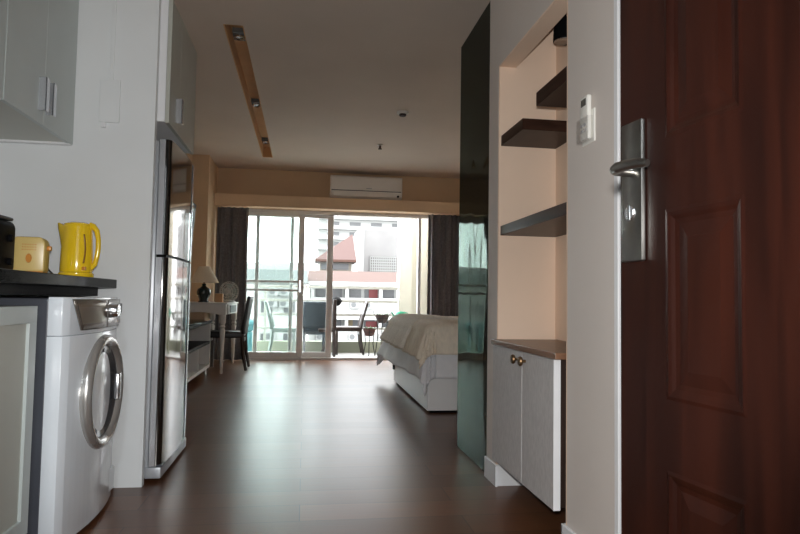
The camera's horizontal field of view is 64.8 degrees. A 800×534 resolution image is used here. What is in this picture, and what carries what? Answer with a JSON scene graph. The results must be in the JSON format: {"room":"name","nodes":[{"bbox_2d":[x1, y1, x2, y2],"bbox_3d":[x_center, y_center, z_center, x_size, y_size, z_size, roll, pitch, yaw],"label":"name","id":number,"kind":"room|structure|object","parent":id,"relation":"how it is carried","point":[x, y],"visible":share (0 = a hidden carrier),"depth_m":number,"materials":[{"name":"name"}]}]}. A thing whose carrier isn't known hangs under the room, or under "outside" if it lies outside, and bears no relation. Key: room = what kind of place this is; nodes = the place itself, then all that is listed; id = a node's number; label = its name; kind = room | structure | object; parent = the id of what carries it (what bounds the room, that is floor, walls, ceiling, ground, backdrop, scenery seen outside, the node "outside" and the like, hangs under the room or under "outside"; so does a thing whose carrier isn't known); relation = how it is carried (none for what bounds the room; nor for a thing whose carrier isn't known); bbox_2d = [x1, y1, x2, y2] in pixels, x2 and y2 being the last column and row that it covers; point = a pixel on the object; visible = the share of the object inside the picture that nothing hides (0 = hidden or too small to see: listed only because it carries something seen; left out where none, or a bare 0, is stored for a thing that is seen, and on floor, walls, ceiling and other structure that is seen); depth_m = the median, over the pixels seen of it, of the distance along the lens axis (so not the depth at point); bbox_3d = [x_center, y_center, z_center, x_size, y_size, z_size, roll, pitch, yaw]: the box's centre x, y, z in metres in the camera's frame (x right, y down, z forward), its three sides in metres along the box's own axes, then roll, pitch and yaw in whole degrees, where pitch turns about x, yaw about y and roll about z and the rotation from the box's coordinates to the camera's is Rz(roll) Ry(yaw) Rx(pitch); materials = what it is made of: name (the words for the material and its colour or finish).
{"room":"studio apartment","nodes":[
{"label":"studio apartment","id":0,"kind":"room"},
{"bbox_2d":[0,0,160,487],"bbox_3d":[-1.520,-0.340,2.895,0.738,2.670,0.040,1,-3,-9],"label":"wall partition","id":1,"kind":"structure","parent":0,"point":[105,179],"depth_m":2.90,"materials":[{"name":"white paint"}]},
{"bbox_2d":[99,0,120,127],"bbox_3d":[-1.336,-1.122,2.931,0.089,0.960,0.020,1,-3,-9],"label":"box","id":2,"kind":"object","parent":1,"relation":"attached to","point":[110,90],"visible":1,"depth_m":2.91,"materials":[{"name":"white paint"}]},
{"bbox_2d":[156,0,196,153],"bbox_3d":[-1.509,-0.983,3.301,0.790,0.605,0.675,1,-3,-9],"label":"upper cabinet","id":3,"kind":"object","parent":1,"relation":"attached to","point":[178,54],"visible":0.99,"depth_m":3.16,"materials":[{"name":"beige laminate"}]},
{"bbox_2d":[185,153,191,161],"bbox_3d":[-2.148,-0.281,4.245,0.100,2.670,9.200,1,-3,-9],"label":"wall","id":4,"kind":"structure","parent":0,"point":[189,155],"depth_m":7.80,"materials":[{"name":"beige paint"}]},
{"bbox_2d":[0,0,7,99],"bbox_3d":[-1.513,-1.013,1.865,0.355,0.812,0.694,1,-3,-9],"label":"upper cabinet","id":5,"kind":"object","parent":4,"relation":"attached to","point":[3,3],"visible":1,"depth_m":2.20,"materials":[{"name":"beige laminate"}]},
{"bbox_2d":[0,0,78,145],"bbox_3d":[-1.601,-0.980,2.549,0.384,0.812,0.669,1,-3,-9],"label":"upper cabinet","id":6,"kind":"object","parent":4,"relation":"attached to","point":[37,104],"visible":1,"depth_m":2.56,"materials":[{"name":"beige laminate"}]},
{"bbox_2d":[192,203,195,239],"bbox_3d":[-2.162,-0.281,5.787,0.324,0.790,1.350,1,-3,-9],"label":"television","id":7,"kind":"object","parent":4,"relation":"attached to","point":[194,204],"visible":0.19,"depth_m":6.41,"materials":[{"name":"black plastic"}]},
{"bbox_2d":[189,154,217,319],"bbox_3d":[-2.609,-0.077,8.327,0.210,2.670,0.780,1,-3,-9],"label":"wall pier","id":8,"kind":"object","parent":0,"point":[205,168],"visible":0.64,"depth_m":7.99,"materials":[{"name":"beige paint"}]},
{"bbox_2d":[76,360,565,533],"bbox_3d":[0.318,1.105,3.264,4.750,0.120,11.660,1,-3,-9],"label":"floor","id":9,"kind":"structure","parent":0,"point":[273,446],"depth_m":3.19,"materials":[{"name":"laminate"}]},
{"bbox_2d":[0,305,37,533],"bbox_3d":[-1.379,0.509,1.456,0.530,0.830,1.138,1,-3,-9],"label":"base cabinet","id":10,"kind":"object","parent":9,"relation":"on","point":[18,324],"visible":1,"depth_m":1.96,"materials":[{"name":"beige laminate"}]},
{"bbox_2d":[0,284,97,295],"bbox_3d":[-1.461,0.061,1.872,0.470,0.034,1.940,1,-3,-9],"label":"support","id":11,"kind":"object","parent":10,"relation":"on","point":[5,289],"visible":1,"depth_m":2.28,"materials":[{"name":"black wood"}]},
{"bbox_2d":[0,268,116,287],"bbox_3d":[-1.378,0.007,1.533,0.570,0.040,2.640,1,-3,-9],"label":"countertop","id":12,"kind":"structure","parent":11,"relation":"on","point":[7,276],"depth_m":2.14,"materials":[{"name":"black stone"}]},
{"bbox_2d":[0,215,14,269],"bbox_3d":[-1.489,-0.083,2.255,0.172,0.210,0.170,1,-3,-9],"label":"coffee maker","id":13,"kind":"object","parent":12,"relation":"on","point":[7,229],"visible":0.92,"depth_m":2.27,"materials":[{"name":"black plastic"}]},
{"bbox_2d":[13,236,51,272],"bbox_3d":[-1.409,-0.040,2.434,0.145,0.147,0.119,2,-3,-19],"label":"toaster","id":14,"kind":"object","parent":12,"relation":"on","point":[30,253],"visible":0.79,"depth_m":2.38,"materials":[{"name":"beige plastic"}]},
{"bbox_2d":[48,222,100,276],"bbox_3d":[-1.402,-0.072,2.652,0.278,0.233,0.134,0,-3,19],"label":"electric kettle","id":15,"kind":"object","parent":12,"relation":"on","point":[76,238],"visible":0.85,"depth_m":2.59,"materials":[{"name":"yellow plastic"}]},
{"bbox_2d":[0,297,123,533],"bbox_3d":[-1.453,0.541,2.396,0.663,0.860,0.620,1,-3,-9],"label":"washing machine","id":16,"kind":"object","parent":9,"relation":"on","point":[79,375],"visible":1,"depth_m":2.21,"materials":[{"name":"grey metal"}]},
{"bbox_2d":[144,139,193,478],"bbox_3d":[-1.532,0.204,3.241,0.782,1.618,0.650,1,-3,-9],"label":"refrigerator","id":17,"kind":"object","parent":9,"relation":"on","point":[165,439],"visible":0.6,"depth_m":3.04,"materials":[{"name":"grey paint"}]},
{"bbox_2d":[187,319,211,382],"bbox_3d":[-2.162,0.839,5.980,0.420,0.612,2.140,1,-3,-9],"label":"media console","id":18,"kind":"object","parent":9,"relation":"on","point":[199,329],"visible":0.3,"depth_m":6.82,"materials":[{"name":"white wood"}]},
{"bbox_2d":[187,364,208,382],"bbox_3d":[-2.162,1.045,5.965,0.385,0.030,2.070,1,-3,-9],"label":"shelf","id":19,"kind":"object","parent":18,"relation":"attached to","point":[192,373],"depth_m":6.33,"materials":[{"name":"white wood"}]},
{"bbox_2d":[188,341,209,353],"bbox_3d":[-2.158,0.785,5.979,0.385,0.030,2.070,1,-3,-9],"label":"shelf","id":20,"kind":"object","parent":18,"relation":"attached to","point":[193,346],"depth_m":6.48,"materials":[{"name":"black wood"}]},
{"bbox_2d":[189,302,238,373],"bbox_3d":[-2.341,0.829,7.690,0.583,0.803,1.260,1,-3,-9],"label":"desk","id":21,"kind":"object","parent":9,"relation":"on","point":[222,309],"visible":0.59,"depth_m":7.13,"materials":[{"name":"wood"}]},
{"bbox_2d":[190,266,218,301],"bbox_3d":[-2.259,0.200,7.263,0.336,0.413,0.336,1,-3,-9],"label":"table lamp","id":22,"kind":"object","parent":21,"relation":"on","point":[203,274],"visible":0.94,"depth_m":7.19,"materials":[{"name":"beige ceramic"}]},
{"bbox_2d":[215,293,223,301],"bbox_3d":[-2.216,0.378,7.726,0.092,0.106,0.100,1,-3,-9],"label":"carton","id":23,"kind":"object","parent":21,"relation":"on","point":[219,297],"visible":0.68,"depth_m":7.68,"materials":[{"name":"beige cardboard"}]},
{"bbox_2d":[219,281,238,301],"bbox_3d":[-2.215,0.320,8.161,0.212,0.266,0.204,3,-3,-32],"label":"desk fan","id":24,"kind":"object","parent":21,"relation":"on","point":[229,286],"visible":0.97,"depth_m":8.14,"materials":[{"name":"grey plastic"}]},
{"bbox_2d":[207,296,253,370],"bbox_3d":[-2.063,0.796,7.668,0.524,0.883,0.487,1,-3,-9],"label":"desk chair","id":25,"kind":"object","parent":9,"relation":"on","point":[242,334],"visible":0.87,"depth_m":7.48,"materials":[{"name":"black wood"}]},
{"bbox_2d":[393,365,457,412],"bbox_3d":[1.130,0.695,5.919,2.165,1.000,1.920,1,-3,-9],"label":"bed","id":26,"kind":"object","parent":9,"relation":"on","point":[441,394],"visible":0.05,"depth_m":4.87,"materials":[{"name":"white fabric"}]},
{"bbox_2d":[376,341,457,396],"bbox_3d":[0.735,0.782,5.939,1.747,0.556,2.124,1,-3,-9],"label":"duvet","id":27,"kind":"object","parent":26,"relation":"on","point":[434,366],"visible":0.12,"depth_m":4.85,"materials":[{"name":"white fabric"}]},
{"bbox_2d":[382,316,457,368],"bbox_3d":[0.736,0.671,5.898,1.623,0.387,2.075,1,-3,-9],"label":"bedspread","id":28,"kind":"object","parent":27,"relation":"on","point":[426,338],"visible":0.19,"depth_m":4.86,"materials":[{"name":"beige fabric"}]},
{"bbox_2d":[380,314,457,348],"bbox_3d":[0.157,0.644,6.114,0.586,0.363,1.485,1,-3,-9],"label":"throw blanket","id":29,"kind":"object","parent":28,"relation":"on","point":[398,328],"visible":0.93,"depth_m":5.77,"materials":[{"name":"brown fabric"}]},
{"bbox_2d":[457,2,489,471],"bbox_3d":[0.723,-0.140,3.757,0.702,2.430,1.008,1,-3,-9],"label":"glass panel","id":30,"kind":"object","parent":9,"relation":"on","point":[475,51],"visible":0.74,"depth_m":3.48,"materials":[{"name":"black glass"}]},
{"bbox_2d":[610,0,799,533],"bbox_3d":[0.510,-0.110,0.698,0.098,2.032,0.910,2,-3,-15],"label":"door","id":31,"kind":"structure","parent":9,"relation":"on","point":[708,168],"depth_m":0.93,"materials":[{"name":"brown wood"}]},
{"bbox_2d":[174,0,489,178],"bbox_3d":[0.173,-1.659,4.665,4.750,0.200,9.200,1,-3,-9],"label":"ceiling","id":32,"kind":"structure","parent":0,"point":[330,80],"depth_m":5.28,"materials":[{"name":"beige paint"}]},
{"bbox_2d":[232,27,244,40],"bbox_3d":[-1.165,-1.688,4.585,0.094,0.052,0.140,1,-3,-9],"label":"spotlight","id":33,"kind":"object","parent":32,"relation":"attached to","point":[238,34],"visible":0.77,"depth_m":4.53,"materials":[{"name":"silver metal"}]},
{"bbox_2d":[251,98,260,106],"bbox_3d":[-1.409,-1.609,6.195,0.094,0.052,0.140,1,-3,-9],"label":"spotlight","id":34,"kind":"object","parent":32,"relation":"attached to","point":[255,102],"visible":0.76,"depth_m":6.13,"materials":[{"name":"silver metal"}]},
{"bbox_2d":[262,137,268,143],"bbox_3d":[-1.633,-1.536,7.676,0.094,0.052,0.140,1,-3,-9],"label":"spotlight","id":35,"kind":"object","parent":32,"relation":"attached to","point":[264,139],"visible":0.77,"depth_m":7.61,"materials":[{"name":"silver metal"}]},
{"bbox_2d":[397,110,408,116],"bbox_3d":[0.026,-1.468,6.051,0.110,0.043,0.110,1,-3,-9],"label":"smoke detector","id":36,"kind":"object","parent":32,"relation":"attached to","point":[402,113],"visible":1,"depth_m":6.02,"materials":[{"name":"white plastic"}]},
{"bbox_2d":[214,168,459,301],"bbox_3d":[-0.485,-0.002,9.121,4.650,2.670,0.160,1,-3,-9],"label":"wall","id":37,"kind":"structure","parent":0,"point":[230,180],"depth_m":8.96,"materials":[{"name":"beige paint"}]},
{"bbox_2d":[214,206,248,359],"bbox_3d":[-2.317,0.219,8.639,0.432,2.090,0.074,1,-3,-9],"label":"curtain","id":38,"kind":"object","parent":37,"relation":"hanging from","point":[232,222],"visible":0.68,"depth_m":8.65,"materials":[{"name":"brown fabric"}]},
{"bbox_2d":[214,209,427,359],"bbox_3d":[-0.969,0.266,9.036,3.220,2.110,0.138,1,-3,-9],"label":"door","id":39,"kind":"structure","parent":37,"relation":"in","point":[253,355],"depth_m":8.95,"materials":[{"name":"grey metal"}]},
{"bbox_2d":[214,193,458,215],"bbox_3d":[-0.388,-0.869,8.986,4.340,0.160,0.220,1,-3,-9],"label":"trim","id":40,"kind":"structure","parent":37,"relation":"attached to","point":[221,199],"depth_m":8.81,"materials":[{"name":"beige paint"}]},
{"bbox_2d":[330,175,401,199],"bbox_3d":[-0.485,-1.118,8.978,1.015,0.316,0.231,1,-3,-9],"label":"air conditioner","id":41,"kind":"object","parent":37,"relation":"attached to","point":[341,186],"visible":0.95,"depth_m":8.87,"materials":[{"name":"white plastic"}]},
{"bbox_2d":[427,214,458,315],"bbox_3d":[0.820,0.294,9.108,0.876,2.090,0.076,1,-3,-9],"label":"curtain","id":42,"kind":"object","parent":37,"relation":"hanging from","point":[443,230],"visible":0.37,"depth_m":9.09,"materials":[{"name":"brown fabric"}]},
{"bbox_2d":[331,353,376,356],"bbox_3d":[-1.182,1.413,9.665,4.600,0.118,1.260,1,-3,-9],"label":"floor","id":43,"kind":"structure","parent":0,"point":[339,354],"depth_m":9.75,"materials":[{"name":"tile"}]},
{"bbox_2d":[247,319,253,350],"bbox_3d":[-2.332,1.053,9.569,0.260,0.550,0.182,1,-3,-9],"label":"floor cushion","id":44,"kind":"object","parent":43,"relation":"on","point":[251,322],"visible":0.23,"depth_m":9.52,"materials":[{"name":"teal fabric"}]},
{"bbox_2d":[264,301,295,351],"bbox_3d":[-1.838,0.930,9.620,0.494,0.823,0.389,1,-3,-9],"label":"balcony chair","id":45,"kind":"object","parent":43,"relation":"on","point":[273,328],"visible":0.84,"depth_m":9.44,"materials":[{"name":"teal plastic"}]},
{"bbox_2d":[303,301,325,351],"bbox_3d":[-1.343,0.951,9.869,0.360,0.823,0.514,1,-3,-9],"label":"balcony chair","id":46,"kind":"object","parent":43,"relation":"on","point":[314,313],"visible":0.77,"depth_m":9.68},
{"bbox_2d":[252,340,380,352],"bbox_3d":[-1.263,1.293,10.225,4.600,0.177,0.140,1,-3,-9],"label":"parapet","id":47,"kind":"object","parent":43,"relation":"on","point":[282,346],"depth_m":10.14,"materials":[{"name":"concrete"}]},
{"bbox_2d":[246,285,397,340],"bbox_3d":[-1.783,0.745,10.169,3.530,0.894,0.040,1,-3,-9],"label":"balcony railing","id":48,"kind":"object","parent":47,"relation":"on","point":[264,327],"visible":0.29,"depth_m":10.23,"materials":[{"name":"white metal"}]},
{"bbox_2d":[318,296,341,356],"bbox_3d":[-1.056,0.895,9.507,0.348,0.908,0.340,1,-3,-9],"label":"folding chair","id":49,"kind":"object","parent":43,"relation":"on","point":[334,306],"depth_m":9.36,"materials":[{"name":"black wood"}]},
{"bbox_2d":[335,301,368,354],"bbox_3d":[-0.768,0.963,10.023,0.534,0.833,0.409,1,-3,-9],"label":"balcony chair","id":50,"kind":"object","parent":43,"relation":"on","point":[358,329],"visible":0.91,"depth_m":9.85,"materials":[{"name":"black wood"}]},
{"bbox_2d":[361,325,377,355],"bbox_3d":[-0.485,1.131,9.712,0.208,0.473,0.232,-1,-4,35],"label":"planter","id":51,"kind":"object","parent":43,"relation":"on","point":[369,331],"visible":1,"depth_m":9.67,"materials":[{"name":"metal"}]},
{"bbox_2d":[373,311,390,354],"bbox_3d":[-0.282,1.031,9.830,0.246,0.690,0.228,0,-3,22],"label":"planter","id":52,"kind":"object","parent":43,"relation":"on","point":[381,318],"visible":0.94,"depth_m":9.78,"materials":[{"name":"metal"}]},
{"bbox_2d":[391,311,407,315],"bbox_3d":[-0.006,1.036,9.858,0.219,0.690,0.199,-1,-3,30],"label":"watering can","id":53,"kind":"object","parent":43,"relation":"on","point":[398,312],"visible":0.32,"depth_m":9.83,"materials":[{"name":"green plastic"}]},
{"bbox_2d":[396,218,412,313],"bbox_3d":[0.076,-0.036,10.514,0.210,3.500,0.260,1,-3,-9],"label":"wall","id":54,"kind":"structure","parent":0,"point":[405,226],"depth_m":10.39,"materials":[{"name":"beige paint"}]},
{"bbox_2d":[411,219,427,313],"bbox_3d":[0.476,-0.154,10.039,0.425,3.300,1.330,1,-3,-9],"label":"wall","id":55,"kind":"structure","parent":0,"point":[424,222],"depth_m":10.54,"materials":[{"name":"beige paint"}]},
{"bbox_2d":[496,0,567,524],"bbox_3d":[0.683,-0.212,2.666,0.301,2.460,0.824,1,-3,-9],"label":"wall","id":56,"kind":"structure","parent":0,"point":[532,272],"depth_m":3.06,"materials":[{"name":"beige paint"}]},
{"bbox_2d":[491,339,565,510],"bbox_3d":[0.634,0.604,2.611,0.348,0.557,0.774,1,-3,-9],"label":"base cabinet","id":57,"kind":"object","parent":56,"relation":"attached to","point":[529,420],"visible":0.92,"depth_m":2.46,"materials":[{"name":"white wood"}]},
{"bbox_2d":[500,202,566,236],"bbox_3d":[0.681,-0.191,2.664,0.279,0.046,0.796,1,-3,-9],"label":"wall shelf","id":58,"kind":"object","parent":56,"relation":"attached to","point":[551,222],"visible":0.51,"depth_m":2.68,"materials":[{"name":"brown wood"}]},
{"bbox_2d":[501,118,566,148],"bbox_3d":[0.652,-0.616,2.928,0.279,0.050,0.308,1,-3,-9],"label":"wall shelf","id":59,"kind":"object","parent":56,"relation":"attached to","point":[532,133],"visible":0.76,"depth_m":2.85,"materials":[{"name":"brown wood"}]},
{"bbox_2d":[536,66,566,107],"bbox_3d":[0.724,-0.696,2.459,0.279,0.056,0.328,1,-3,-9],"label":"wall shelf","id":60,"kind":"object","parent":56,"relation":"attached to","point":[554,93],"visible":0.3,"depth_m":2.47,"materials":[{"name":"brown wood"}]},
{"bbox_2d":[553,14,566,45],"bbox_3d":[0.738,-1.215,2.825,0.100,0.419,0.100,1,-3,-9],"label":"spotlight","id":61,"kind":"object","parent":56,"relation":"attached to","point":[560,29],"visible":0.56,"depth_m":2.78,"materials":[{"name":"black plastic"}]},
{"bbox_2d":[486,0,614,533],"bbox_3d":[1.630,-0.299,2.715,2.185,2.670,1.325,1,-3,-9],"label":"wall","id":62,"kind":"structure","parent":0,"point":[590,292],"depth_m":2.08,"materials":[{"name":"beige paint"}]},
{"bbox_2d":[484,456,575,533],"bbox_3d":[0.665,0.962,2.516,0.302,0.100,1.305,1,-3,-9],"label":"baseboard","id":63,"kind":"structure","parent":62,"relation":"attached to","point":[496,474],"depth_m":2.97,"materials":[{"name":"white wood"}]},
{"bbox_2d":[582,107,594,146],"bbox_3d":[0.611,-0.460,2.073,0.028,0.108,0.088,1,-3,-9],"label":"remote holder","id":64,"kind":"object","parent":62,"relation":"attached to","point":[592,139],"visible":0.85,"depth_m":2.04,"materials":[{"name":"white plastic"}]},
{"bbox_2d":[580,94,590,141],"bbox_3d":[0.610,-0.489,2.074,0.018,0.146,0.058,1,-3,-9],"label":"remote control","id":65,"kind":"object","parent":64,"relation":"in","point":[585,102],"visible":1,"depth_m":2.06,"materials":[{"name":"white plastic"}]},
{"bbox_3d":[-0.145,-0.423,0.867,2.850,2.670,1.754,1,-3,-9],"label":"wall","id":66,"kind":"structure","parent":0,"visible":0},
{"bbox_2d":[614,0,620,533],"bbox_3d":[0.727,-0.356,1.897,0.166,2.670,0.024,1,-3,-9],"label":"trim","id":67,"kind":"structure","parent":66,"relation":"attached to","point":[617,132],"depth_m":1.86,"materials":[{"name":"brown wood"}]},
{"label":"outside","id":68,"kind":"structure","parent":0,"visible":0},
{"bbox_3d":[-20.536,19.570,133.639,300.000,0.200,248.000,1,-3,-9],"label":"street","id":69,"kind":"object","parent":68,"visible":0},
{"bbox_2d":[246,262,307,340],"bbox_3d":[-21.298,7.422,60.659,24.250,16.500,7.300,1,-3,-9],"label":"building","id":70,"kind":"structure","parent":69,"relation":"on","point":[267,270],"depth_m":59.48,"materials":[{"name":"white concrete"}]},
{"bbox_2d":[266,332,275,340],"bbox_3d":[-12.129,6.494,58.853,1.000,0.780,0.480,1,-3,-9],"label":"condenser unit","id":71,"kind":"object","parent":70,"relation":"attached to","point":[267,333],"visible":0.49,"depth_m":58.63,"materials":[{"name":"white metal"}]},
{"bbox_2d":[268,301,277,307],"bbox_3d":[-11.980,3.401,59.028,1.000,0.780,0.480,1,-3,-9],"label":"condenser unit","id":72,"kind":"object","parent":70,"relation":"attached to","point":[273,304],"visible":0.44,"depth_m":58.83,"materials":[{"name":"white metal"}]},
{"bbox_2d":[268,288,278,295],"bbox_3d":[-11.864,2.305,59.099,1.000,0.780,0.480,1,-3,-9],"label":"condenser unit","id":73,"kind":"object","parent":70,"relation":"attached to","point":[270,293],"visible":0.69,"depth_m":58.87,"materials":[{"name":"white metal"}]},
{"bbox_2d":[279,301,288,307],"bbox_3d":[-10.843,3.428,59.198,1.000,0.780,0.480,1,-3,-9],"label":"condenser unit","id":74,"kind":"object","parent":70,"relation":"attached to","point":[282,304],"visible":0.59,"depth_m":58.96,"materials":[{"name":"white metal"}]},
{"bbox_2d":[279,288,288,295],"bbox_3d":[-10.826,2.330,59.255,1.000,0.780,0.480,1,-3,-9],"label":"condenser unit","id":75,"kind":"object","parent":70,"relation":"attached to","point":[281,293],"visible":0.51,"depth_m":59.03,"materials":[{"name":"white metal"}]},
{"bbox_2d":[314,235,355,270],"bbox_3d":[-8.667,6.324,82.472,5.250,21.350,5.100,1,-3,-9],"label":"pavilion","id":76,"kind":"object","parent":69,"relation":"on","point":[344,256],"visible":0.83,"depth_m":81.14,"materials":[{"name":"pink tile"}]},
{"bbox_2d":[307,270,396,340],"bbox_3d":[-2.888,8.618,72.753,15.700,15.950,14.600,1,-3,-9],"label":"apartment block","id":77,"kind":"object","parent":69,"relation":"on","point":[315,277],"visible":0.09,"depth_m":66.45,"materials":[{"name":"white concrete"}]},
{"bbox_2d":[316,335,321,340],"bbox_3d":[-8.136,7.150,64.488,1.000,0.780,0.480,1,-3,-9],"label":"condenser unit","id":78,"kind":"object","parent":77,"relation":"attached to","point":[318,337],"visible":0.56,"depth_m":64.24,"materials":[{"name":"white metal"}]},
{"bbox_2d":[348,333,357,340],"bbox_3d":[-4.824,7.229,64.985,1.000,0.780,0.480,1,-3,-9],"label":"condenser unit","id":79,"kind":"object","parent":77,"relation":"attached to","point":[351,336],"visible":0.89,"depth_m":64.77,"materials":[{"name":"white metal"}]},
{"bbox_2d":[350,302,359,308],"bbox_3d":[-4.682,3.936,65.169,1.000,0.780,0.480,1,-3,-9],"label":"condenser unit","id":80,"kind":"object","parent":77,"relation":"attached to","point":[352,305],"visible":0.72,"depth_m":64.94,"materials":[{"name":"white metal"}]},
{"bbox_2d":[367,303,373,308],"bbox_3d":[-3.219,3.971,65.389,1.000,0.780,0.480,1,-3,-9],"label":"condenser unit","id":81,"kind":"object","parent":77,"relation":"attached to","point":[370,305],"visible":0.35,"depth_m":65.22,"materials":[{"name":"white metal"}]},
{"bbox_2d":[315,216,397,270],"bbox_3d":[-6.094,-7.327,191.932,39.400,60.000,19.800,1,-3,-9],"label":"tower block","id":82,"kind":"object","parent":69,"relation":"on","point":[344,227],"visible":0.11,"depth_m":181.88,"materials":[{"name":"white concrete"}]},
{"bbox_2d":[353,229,397,271],"bbox_3d":[0.910,6.340,90.933,14.900,22.500,8.050,1,-3,-9],"label":"concrete building","id":83,"kind":"structure","parent":69,"relation":"on","point":[375,250],"depth_m":86.88,"materials":[{"name":"white concrete"}]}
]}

